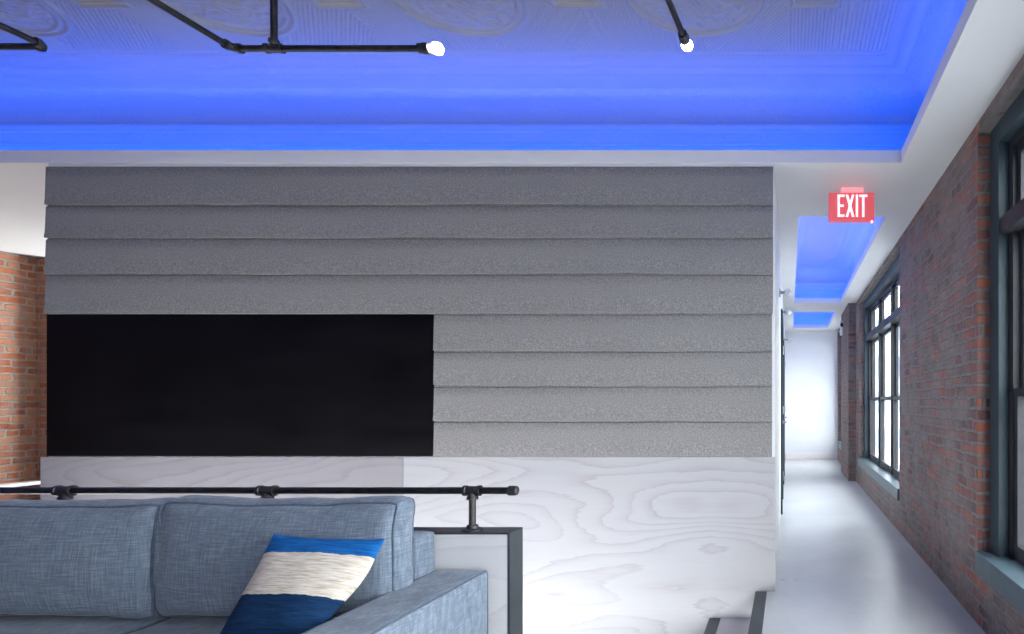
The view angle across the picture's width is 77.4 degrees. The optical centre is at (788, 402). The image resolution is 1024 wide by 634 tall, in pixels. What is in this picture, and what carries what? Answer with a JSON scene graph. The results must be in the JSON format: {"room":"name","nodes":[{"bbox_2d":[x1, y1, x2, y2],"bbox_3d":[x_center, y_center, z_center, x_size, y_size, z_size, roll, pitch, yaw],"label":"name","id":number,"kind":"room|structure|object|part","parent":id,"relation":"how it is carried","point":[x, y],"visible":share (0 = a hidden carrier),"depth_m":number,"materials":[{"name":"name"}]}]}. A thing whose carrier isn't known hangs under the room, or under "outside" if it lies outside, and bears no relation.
{"room":"office lounge","nodes":[
{"label":"office lounge","id":0,"kind":"room"},
{"bbox_2d":[0,251,35,499],"bbox_3d":[-8.350,-0.150,3.000,0.300,2.900,14.600,0,0,0],"label":"wall","id":1,"kind":"structure","parent":0,"point":[17,271],"depth_m":5.94,"materials":[{"name":"orange brick"}]},
{"bbox_2d":[0,480,39,486],"bbox_3d":[-8.126,0.863,5.145,0.151,0.035,1.890,0,0,0],"label":"wall ledge","id":2,"kind":"object","parent":1,"relation":"attached to","point":[33,482],"visible":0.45,"depth_m":5.89,"materials":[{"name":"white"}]},
{"bbox_2d":[36,257,48,499],"bbox_3d":[-8.130,-0.165,6.425,0.160,2.830,0.650,0,0,0],"label":"wall pier","id":3,"kind":"object","parent":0,"point":[41,317],"visible":0.14,"depth_m":6.10,"materials":[{"name":"orange brick"}]},
{"bbox_2d":[49,164,784,583],"bbox_3d":[-2.502,0.632,8.107,4.818,4.435,8.785,0,0,0],"label":"wall","id":4,"kind":"structure","parent":0,"point":[777,277],"depth_m":3.71,"materials":[{"name":"paint"}]},
{"bbox_2d":[40,457,402,499],"bbox_3d":[-3.749,1.530,3.708,2.396,2.339,0.014,0,0,0],"label":"plywood panel","id":5,"kind":"object","parent":4,"relation":"attached to","point":[65,471],"visible":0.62,"depth_m":3.70,"materials":[{"name":"white wood"}]},
{"bbox_2d":[47,314,433,455],"bbox_3d":[-3.631,-0.115,3.709,2.561,0.938,0.009,0,0,0],"label":"panel","id":6,"kind":"object","parent":4,"relation":"attached to","point":[118,384],"visible":1,"depth_m":3.71,"materials":[{"name":"black"}]},
{"bbox_2d":[44,273,772,313],"bbox_3d":[-2.510,-0.730,3.703,4.808,0.286,0.022,0,0,0],"label":"strip","id":7,"kind":"object","parent":4,"relation":"attached to","point":[587,293],"visible":1,"depth_m":3.70,"materials":[{"name":"grey fabric"}]},
{"bbox_2d":[44,167,772,204],"bbox_3d":[-2.510,-1.433,3.703,4.808,0.261,0.024,0,0,0],"label":"strip","id":8,"kind":"object","parent":4,"relation":"attached to","point":[63,185],"visible":1,"depth_m":3.70,"materials":[{"name":"grey fabric"}]},
{"bbox_2d":[44,237,772,274],"bbox_3d":[-2.510,-0.977,3.703,4.808,0.269,0.024,0,0,0],"label":"strip","id":9,"kind":"object","parent":4,"relation":"attached to","point":[377,255],"visible":1,"depth_m":3.70,"materials":[{"name":"grey fabric"}]},
{"bbox_2d":[44,204,772,238],"bbox_3d":[-2.510,-1.207,3.703,4.808,0.247,0.022,0,0,0],"label":"strip","id":10,"kind":"object","parent":4,"relation":"attached to","point":[185,220],"visible":1,"depth_m":3.70,"materials":[{"name":"grey fabric"}]},
{"bbox_2d":[0,0,967,149],"bbox_3d":[-3.330,-1.925,0.095,8.620,0.521,7.670,0,0,0],"label":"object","id":11,"kind":"structure","parent":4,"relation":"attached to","point":[46,104],"depth_m":3.89,"materials":[{"name":"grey paint"}]},
{"bbox_2d":[403,457,774,633],"bbox_3d":[-1.321,1.530,3.708,2.456,2.339,0.014,0,0,0],"label":"plywood panel","id":12,"kind":"object","parent":4,"relation":"attached to","point":[612,545],"visible":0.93,"depth_m":3.70,"materials":[{"name":"white wood"}]},
{"bbox_2d":[433,313,771,351],"bbox_3d":[-1.230,-0.472,3.703,2.235,0.272,0.022,0,0,0],"label":"strip","id":13,"kind":"object","parent":4,"relation":"attached to","point":[538,331],"visible":1,"depth_m":3.70,"materials":[{"name":"grey fabric"}]},
{"bbox_2d":[433,420,771,456],"bbox_3d":[-1.230,0.230,3.704,2.235,0.259,0.022,0,0,0],"label":"strip","id":14,"kind":"object","parent":4,"relation":"attached to","point":[468,438],"visible":1,"depth_m":3.70,"materials":[{"name":"grey fabric"}]},
{"bbox_2d":[433,385,771,421],"bbox_3d":[-1.230,-0.002,3.703,2.235,0.260,0.023,0,0,0],"label":"strip","id":15,"kind":"object","parent":4,"relation":"attached to","point":[451,402],"visible":1,"depth_m":3.70,"materials":[{"name":"grey fabric"}]},
{"bbox_2d":[433,350,771,386],"bbox_3d":[-1.230,-0.234,3.704,2.235,0.258,0.021,0,0,0],"label":"strip","id":16,"kind":"object","parent":4,"relation":"attached to","point":[451,367],"visible":1,"depth_m":3.70,"materials":[{"name":"grey fabric"}]},
{"bbox_2d":[748,591,766,633],"bbox_3d":[-0.184,1.274,3.030,0.076,0.053,1.339,0,0,0],"label":"trim","id":17,"kind":"structure","parent":4,"relation":"attached to","point":[757,615],"depth_m":3.31,"materials":[{"name":"grey metal"}]},
{"bbox_2d":[781,309,785,514],"bbox_3d":[-0.063,0.105,6.775,0.060,2.290,1.050,0,0,0],"label":"door","id":18,"kind":"structure","parent":4,"relation":"in","point":[782,322],"depth_m":6.25,"materials":[{"name":"paint"}]},
{"bbox_3d":[-0.082,0.105,6.775,0.022,2.290,1.050,0,0,0],"label":"frame","id":19,"kind":"part","parent":18,"relation":"part of","materials":[{"name":"paint"}]},
{"bbox_2d":[784,342,786,475],"bbox_3d":[-0.063,0.150,9.075,0.060,2.200,1.050,0,0,0],"label":"door","id":20,"kind":"structure","parent":4,"relation":"in","point":[784,342],"depth_m":9.53,"materials":[{"name":"paint"}]},
{"bbox_3d":[-0.082,0.150,9.075,0.022,2.200,1.050,0,0,0],"label":"frame","id":21,"kind":"part","parent":20,"relation":"part of","materials":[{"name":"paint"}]},
{"bbox_2d":[779,288,791,296],"bbox_3d":[-0.033,-1.060,5.400,0.120,0.090,0.090,0,0,0],"label":"wall lamp","id":22,"kind":"object","parent":4,"relation":"attached to","point":[787,292],"visible":1,"depth_m":5.38,"materials":[{"name":"glass"}]},
{"bbox_3d":[-0.008,-1.060,5.400,0.071,0.072,0.072,0,0,0],"label":"globe","id":23,"kind":"part","parent":22,"relation":"part of","materials":[{"name":"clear glass"}]},
{"bbox_2d":[781,308,790,314],"bbox_3d":[-0.033,-1.050,6.500,0.120,0.090,0.090,0,0,0],"label":"wall lamp","id":24,"kind":"object","parent":4,"relation":"attached to","point":[788,311],"visible":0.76,"depth_m":6.47,"materials":[{"name":"glass"}]},
{"bbox_2d":[793,312,832,323],"bbox_3d":[0.454,-1.925,10.845,1.132,0.521,2.510,0,0,0],"label":"trim","id":25,"kind":"structure","parent":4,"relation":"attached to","point":[799,317],"depth_m":12.10,"materials":[{"name":"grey paint"}]},
{"bbox_2d":[795,217,880,297],"bbox_3d":[0.454,-1.925,6.830,1.141,0.521,4.540,0,0,0],"label":"recessed ceiling","id":26,"kind":"structure","parent":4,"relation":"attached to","point":[828,254],"depth_m":8.21,"materials":[{"name":"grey paint"}]},
{"bbox_2d":[0,0,900,58],"bbox_3d":[-3.330,-2.181,0.095,7.880,0.023,6.930,0,0,0],"label":"ceiling","id":27,"kind":"structure","parent":0,"point":[70,29],"depth_m":3.27,"materials":[{"name":"grey"}]},
{"bbox_2d":[0,22,47,51],"bbox_3d":[-4.134,-1.811,1.680,2.228,0.748,1.298,0,0,0],"label":"light","id":28,"kind":"object","parent":27,"relation":"hanging from","point":[36,43],"visible":1,"depth_m":2.27,"materials":[{"name":"black metal"}]},
{"bbox_2d":[147,0,443,54],"bbox_3d":[-2.155,-1.804,1.865,0.703,0.761,1.580,0,0,36],"label":"light","id":29,"kind":"object","parent":27,"relation":"hanging from","point":[274,46],"visible":1,"depth_m":2.28,"materials":[{"name":"black metal"}]},
{"bbox_3d":[-2.106,-1.821,2.290,0.024,0.707,0.024,0,0,0],"label":"stem","id":30,"kind":"part","parent":29,"relation":"part of","materials":[{"name":"black metal"}]},
{"bbox_3d":[-1.881,-1.448,2.290,0.745,0.024,0.024,0,0,0],"label":"arm","id":31,"kind":"part","parent":29,"relation":"part of","materials":[{"name":"black metal"}]},
{"bbox_2d":[416,42,432,54],"bbox_3d":[-1.490,-1.448,2.290,0.046,0.042,0.042,0,0,0],"label":"socket","id":32,"kind":"object","parent":29,"relation":"attached to","point":[425,48],"depth_m":2.28,"materials":[{"name":"metal"}]},
{"bbox_3d":[-1.442,-1.448,2.290,0.054,0.047,0.047,0,0,0],"label":"bulb","id":33,"kind":"part","parent":29,"relation":"part of","materials":[{"name":"white glass"}]},
{"bbox_2d":[665,0,692,51],"bbox_3d":[-0.494,-1.834,1.690,0.080,0.702,1.394,0,0,4],"label":"light","id":34,"kind":"object","parent":27,"relation":"hanging from","point":[686,43],"visible":1,"depth_m":2.26,"materials":[{"name":"black metal"}]},
{"bbox_2d":[678,29,689,44],"bbox_3d":[-0.434,-1.507,2.309,0.043,0.043,0.046,0,0,5],"label":"socket","id":35,"kind":"object","parent":34,"relation":"attached to","point":[684,38],"depth_m":2.30,"materials":[{"name":"metal"}]},
{"bbox_3d":[-0.430,-1.507,2.356,0.047,0.047,0.055,0,0,0],"label":"bulb","id":36,"kind":"part","parent":34,"relation":"part of","materials":[{"name":"white glass"}]},
{"bbox_2d":[0,0,1023,330],"bbox_3d":[-3.605,-1.622,4.150,9.790,0.084,16.900,0,0,0],"label":"ceiling","id":37,"kind":"structure","parent":0,"point":[986,44],"depth_m":3.69,"materials":[{"name":"white paint"}]},
{"bbox_2d":[829,187,873,222],"bbox_3d":[0.459,-1.449,4.136,0.333,0.263,0.079,0,0,0],"label":"exit sign","id":38,"kind":"object","parent":37,"relation":"hanging from","point":[851,205],"visible":1,"depth_m":4.10,"materials":[{"name":"red plastic"}]},
{"bbox_2d":[785,331,836,452],"bbox_3d":[0.545,-0.492,12.450,1.490,3.585,0.300,0,0,0],"label":"wall","id":39,"kind":"structure","parent":0,"point":[811,356],"depth_m":12.30,"materials":[{"name":"paint"}]},
{"bbox_2d":[785,453,837,458],"bbox_3d":[0.486,1.177,12.290,1.158,0.145,0.020,0,0,0],"label":"baseboard","id":40,"kind":"structure","parent":39,"relation":"attached to","point":[787,455],"depth_m":12.28,"materials":[{"name":"paint"}]},
{"bbox_2d":[841,303,855,480],"bbox_3d":[1.009,-0.165,9.500,0.132,2.830,1.200,0,0,0],"label":"wall pier","id":41,"kind":"object","parent":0,"point":[848,339],"visible":1,"depth_m":8.90,"materials":[{"name":"brick"}]},
{"bbox_2d":[840,321,842,335],"bbox_3d":[0.925,-1.310,9.857,0.072,0.240,0.245,0,0,0],"label":"emergency light","id":42,"kind":"object","parent":41,"relation":"attached to","point":[841,322],"visible":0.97,"depth_m":9.80,"materials":[{"name":"white plastic"}]},
{"bbox_2d":[762,459,985,633],"bbox_3d":[-3.605,1.310,4.150,9.790,0.120,16.900,0,0,0],"label":"floor","id":43,"kind":"structure","parent":0,"point":[843,567],"depth_m":4.09,"materials":[{"name":"concrete"}]},
{"bbox_2d":[0,495,487,633],"bbox_3d":[-2.235,0.792,1.643,2.113,0.915,1.128,0,0,0],"label":"sofa","id":44,"kind":"object","parent":43,"relation":"on","point":[165,565],"visible":0.92,"depth_m":1.92,"materials":[{"name":"blue fabric"}]},
{"bbox_2d":[0,616,164,633],"bbox_3d":[-2.646,0.839,1.587,0.879,0.184,0.993,0,0,0],"label":"seat cushion","id":45,"kind":"object","parent":44,"relation":"on","point":[8,624],"depth_m":1.91,"materials":[{"name":"blue fabric"}]},
{"bbox_2d":[0,497,176,619],"bbox_3d":[-2.649,0.554,2.003,0.909,0.418,0.233,0,0,0],"label":"cushion","id":46,"kind":"object","parent":44,"relation":"on","point":[99,559],"depth_m":1.91,"materials":[{"name":"blue fabric"}]},
{"bbox_2d":[129,616,334,633],"bbox_3d":[-1.798,0.838,1.590,0.833,0.184,0.988,0,0,0],"label":"seat cushion","id":47,"kind":"object","parent":44,"relation":"on","point":[162,624],"depth_m":1.92,"materials":[{"name":"blue fabric"}]},
{"bbox_2d":[156,495,413,615],"bbox_3d":[-1.783,0.547,2.002,0.857,0.424,0.236,0,0,0],"label":"cushion","id":48,"kind":"object","parent":44,"relation":"on","point":[209,549],"depth_m":1.92,"materials":[{"name":"blue fabric"}]},
{"bbox_2d":[220,534,384,633],"bbox_3d":[-1.528,0.593,1.759,0.374,0.315,0.209,0,0,-1],"label":"throw pillow","id":49,"kind":"object","parent":44,"relation":"on","point":[298,584],"visible":0.95,"depth_m":1.73,"materials":[{"name":"fabric"}]},
{"bbox_3d":[-1.283,0.897,1.642,0.210,0.488,1.128,0,0,0],"label":"arm","id":50,"kind":"part","parent":44,"relation":"part of","materials":[{"name":"blue fabric"}]},
{"bbox_2d":[414,527,522,633],"bbox_3d":[-2.858,0.886,2.293,3.484,0.728,0.110,0,0,0],"label":"wall","id":51,"kind":"structure","parent":43,"relation":"on","point":[498,551],"depth_m":2.24,"materials":[{"name":"grey wood"}]},
{"bbox_2d":[0,485,519,531],"bbox_3d":[-2.855,0.430,2.294,3.490,0.183,0.079,0,0,0],"label":"pipe railing","id":52,"kind":"object","parent":51,"relation":"on","point":[472,493],"visible":0.73,"depth_m":2.28,"materials":[{"name":"black metal"}]},
{"bbox_3d":[-2.864,0.361,2.294,3.472,0.028,0.028,0,0,0],"label":"rail","id":53,"kind":"part","parent":52,"relation":"part of","materials":[{"name":"black metal"}]},
{"bbox_3d":[-1.297,0.450,2.294,0.026,0.137,0.026,0,0,0],"label":"post","id":54,"kind":"part","parent":52,"relation":"part of","materials":[{"name":"metal"}]},
{"bbox_3d":[-2.863,0.889,2.293,3.474,0.722,0.106,0,0,0],"label":"panel","id":55,"kind":"part","parent":51,"relation":"part of","materials":[{"name":"white wood"}]},
{"bbox_2d":[837,55,1023,633],"bbox_3d":[1.177,-0.150,4.150,0.225,2.900,16.900,0,0,0],"label":"wall","id":56,"kind":"structure","parent":0,"point":[942,510],"depth_m":3.72,"materials":[{"name":"brick"}]},
{"bbox_2d":[858,256,898,500],"bbox_3d":[1.167,-0.285,6.955,0.240,2.470,3.090,0,0,0],"label":"window","id":57,"kind":"structure","parent":56,"relation":"in","point":[885,474],"depth_m":7.34,"materials":[{"name":"paint"}]},
{"bbox_3d":[1.213,0.377,7.876,0.032,0.904,0.879,0,0,0],"label":"sash","id":58,"kind":"part","parent":57,"relation":"part of","materials":[{"name":"glass"}]},
{"bbox_3d":[1.231,-1.180,7.876,0.032,0.360,0.879,0,0,0],"label":"sash","id":59,"kind":"part","parent":57,"relation":"part of","materials":[{"name":"glass"}]},
{"bbox_3d":[1.246,-0.468,7.876,0.032,0.885,0.879,0,0,0],"label":"sash","id":60,"kind":"part","parent":57,"relation":"part of","materials":[{"name":"glass"}]},
{"bbox_3d":[1.167,0.892,6.955,0.240,0.116,3.086,0,0,0],"label":"sill","id":61,"kind":"part","parent":57,"relation":"part of","materials":[{"name":"paint"}]},
{"bbox_3d":[1.213,0.377,6.955,0.032,0.904,0.851,0,0,0],"label":"sash","id":62,"kind":"part","parent":57,"relation":"part of","materials":[{"name":"glass"}]},
{"bbox_3d":[1.231,-1.180,6.955,0.032,0.360,0.851,0,0,0],"label":"sash","id":63,"kind":"part","parent":57,"relation":"part of","materials":[{"name":"glass"}]},
{"bbox_3d":[1.246,-0.468,6.955,0.032,0.885,0.851,0,0,0],"label":"sash","id":64,"kind":"part","parent":57,"relation":"part of","materials":[{"name":"glass"}]},
{"bbox_3d":[1.213,0.377,6.034,0.032,0.904,0.879,0,0,0],"label":"sash","id":65,"kind":"part","parent":57,"relation":"part of","materials":[{"name":"glass"}]},
{"bbox_3d":[1.231,-1.180,6.034,0.032,0.360,0.879,0,0,0],"label":"sash","id":66,"kind":"part","parent":57,"relation":"part of","materials":[{"name":"paint"}]},
{"bbox_3d":[1.246,-0.468,6.034,0.032,0.885,0.879,0,0,0],"label":"sash","id":67,"kind":"part","parent":57,"relation":"part of","materials":[{"name":"glass"}]},
{"bbox_2d":[975,88,1023,614],"bbox_3d":[1.167,-0.285,1.630,0.240,2.470,3.060,0,0,0],"label":"window","id":68,"kind":"structure","parent":56,"relation":"in","point":[1002,567],"depth_m":3.00,"materials":[{"name":"paint"}]},
{"bbox_3d":[1.167,0.892,1.630,0.240,0.116,3.056,0,0,0],"label":"sill","id":69,"kind":"part","parent":68,"relation":"part of","materials":[{"name":"paint"}]},
{"bbox_3d":[1.211,-0.343,1.630,0.152,2.354,3.060,0,0,0],"label":"frame","id":70,"kind":"part","parent":68,"relation":"part of","materials":[{"name":"paint"}]},
{"bbox_3d":[1.213,0.377,2.541,0.032,0.904,0.869,0,0,0],"label":"sash","id":71,"kind":"part","parent":68,"relation":"part of","materials":[{"name":"paint"}]},
{"bbox_3d":[1.231,-1.180,2.541,0.032,0.360,0.869,0,0,0],"label":"sash","id":72,"kind":"part","parent":68,"relation":"part of","materials":[{"name":"paint"}]},
{"bbox_3d":[1.246,-0.468,2.541,0.032,0.885,0.869,0,0,0],"label":"sash","id":73,"kind":"part","parent":68,"relation":"part of","materials":[{"name":"paint"}]},
{"label":"outside","id":74,"kind":"structure","parent":0,"visible":0},
{"bbox_3d":[60.895,13.400,110.000,118.210,0.300,380.000,0,0,0],"label":"street","id":75,"kind":"object","parent":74,"visible":0},
{"bbox_2d":[876,315,898,469],"bbox_3d":[13.950,2.250,67.950,12.100,22.000,24.100,0,0,0],"label":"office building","id":76,"kind":"structure","parent":75,"relation":"on","point":[887,337],"depth_m":56.00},
{"bbox_3d":[-2.558,2.800,2.950,4.683,0.100,1.500,0,0,0],"label":"floor","id":77,"kind":"structure","parent":0,"visible":0},
{"bbox_2d":[704,618,750,633],"bbox_3d":[-1.135,2.011,3.030,1.833,1.178,1.339,0,0,0],"label":"staircase","id":78,"kind":"structure","parent":77,"relation":"on","point":[714,625],"depth_m":3.56,"materials":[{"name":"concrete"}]}
]}

